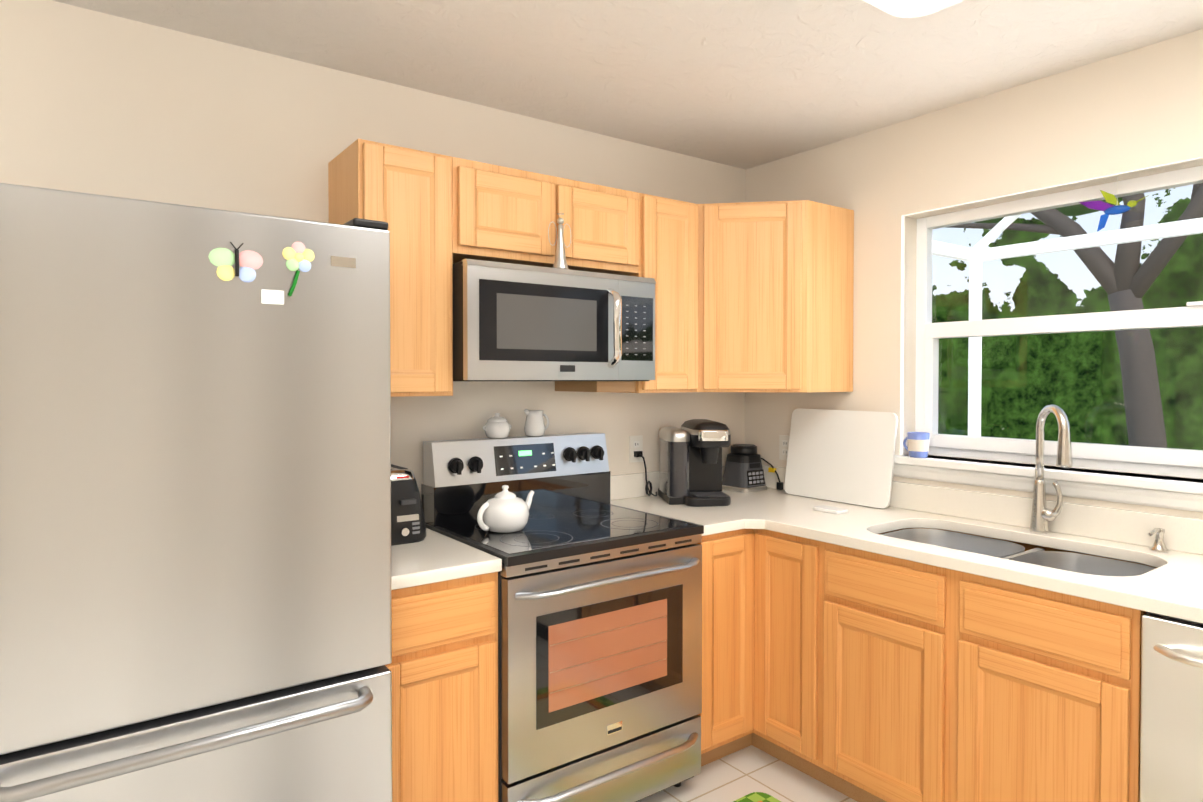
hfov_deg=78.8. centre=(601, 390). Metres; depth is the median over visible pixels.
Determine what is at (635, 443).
electrical outlet
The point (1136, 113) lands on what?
wall
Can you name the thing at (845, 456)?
cutting board
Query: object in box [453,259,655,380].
microwave
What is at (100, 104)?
wall
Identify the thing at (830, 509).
soap dish
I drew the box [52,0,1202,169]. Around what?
ceiling
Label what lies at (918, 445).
mug
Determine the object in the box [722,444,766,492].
blender
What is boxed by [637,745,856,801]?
floor
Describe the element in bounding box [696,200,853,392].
upper cabinet
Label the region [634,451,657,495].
cord
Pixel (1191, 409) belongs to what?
backdrop
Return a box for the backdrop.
[932,185,1202,449]
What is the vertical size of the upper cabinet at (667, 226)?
0.760 m
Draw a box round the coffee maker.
[658,419,730,506]
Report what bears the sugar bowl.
on the range
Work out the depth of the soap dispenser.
2.16 m
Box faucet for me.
[1030,404,1071,533]
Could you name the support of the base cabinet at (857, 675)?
on the floor
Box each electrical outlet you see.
[629,435,642,462]
[779,435,789,459]
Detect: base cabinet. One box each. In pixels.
[385,572,497,801]
[697,528,1155,801]
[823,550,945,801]
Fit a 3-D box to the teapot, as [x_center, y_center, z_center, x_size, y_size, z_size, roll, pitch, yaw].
[-0.314,0.387,2.425,0.158,0.149,0.252,1,1,40]
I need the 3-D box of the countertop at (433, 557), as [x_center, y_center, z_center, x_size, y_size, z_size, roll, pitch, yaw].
[-0.617,0.442,2.223,0.370,0.138,0.631,-1,1,-36]
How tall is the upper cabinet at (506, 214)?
0.305 m
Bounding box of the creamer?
[524,409,548,436]
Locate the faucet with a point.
(1042, 514)
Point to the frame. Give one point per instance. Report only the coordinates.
(1098, 240)
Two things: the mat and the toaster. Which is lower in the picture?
the mat
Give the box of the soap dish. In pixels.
[813,505,847,513]
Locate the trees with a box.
[947,183,1202,447]
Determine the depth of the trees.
7.29 m
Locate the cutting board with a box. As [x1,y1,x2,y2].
[784,408,897,508]
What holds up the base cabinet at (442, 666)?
on the floor
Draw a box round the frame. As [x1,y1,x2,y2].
[932,214,1202,435]
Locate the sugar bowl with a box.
[483,413,511,438]
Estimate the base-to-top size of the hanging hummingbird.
0.165 m
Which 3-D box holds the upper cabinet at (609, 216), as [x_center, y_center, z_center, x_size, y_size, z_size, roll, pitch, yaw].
[-0.121,-0.597,2.762,0.445,0.305,0.323,-1,1,-36]
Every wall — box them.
[0,0,745,496]
[745,29,1202,518]
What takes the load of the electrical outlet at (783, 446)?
attached to the wall at (1136, 113)
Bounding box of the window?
[893,165,1202,511]
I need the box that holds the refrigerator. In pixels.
[0,183,391,801]
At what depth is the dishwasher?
1.68 m
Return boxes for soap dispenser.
[1148,528,1168,551]
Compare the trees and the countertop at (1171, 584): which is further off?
the trees
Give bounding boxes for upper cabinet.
[328,139,463,396]
[460,158,579,270]
[580,181,639,275]
[588,193,695,392]
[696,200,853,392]
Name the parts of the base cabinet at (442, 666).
door, drawer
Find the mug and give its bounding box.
[903,432,929,457]
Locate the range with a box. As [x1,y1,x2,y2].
[421,432,703,801]
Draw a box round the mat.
[733,792,780,801]
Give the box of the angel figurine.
[548,213,570,268]
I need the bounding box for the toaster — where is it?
[391,464,425,545]
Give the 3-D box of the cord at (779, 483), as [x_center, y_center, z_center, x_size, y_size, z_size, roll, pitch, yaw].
[0.770,0.385,3.407,0.032,0.137,0.163,-1,1,-36]
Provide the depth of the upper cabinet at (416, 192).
2.25 m
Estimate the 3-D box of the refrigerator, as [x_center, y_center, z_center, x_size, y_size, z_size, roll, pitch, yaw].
[-1.037,0.499,1.766,0.843,1.795,0.822,-1,1,-36]
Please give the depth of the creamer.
2.77 m
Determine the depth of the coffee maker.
2.97 m
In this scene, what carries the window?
in the wall at (1136, 113)
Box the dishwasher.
[1140,612,1202,801]
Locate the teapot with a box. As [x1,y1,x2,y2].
[477,485,534,532]
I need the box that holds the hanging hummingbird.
[1079,177,1148,230]
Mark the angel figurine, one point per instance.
(560, 262)
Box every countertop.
[391,528,501,589]
[610,465,1202,623]
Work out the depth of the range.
2.33 m
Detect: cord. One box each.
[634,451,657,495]
[761,458,782,489]

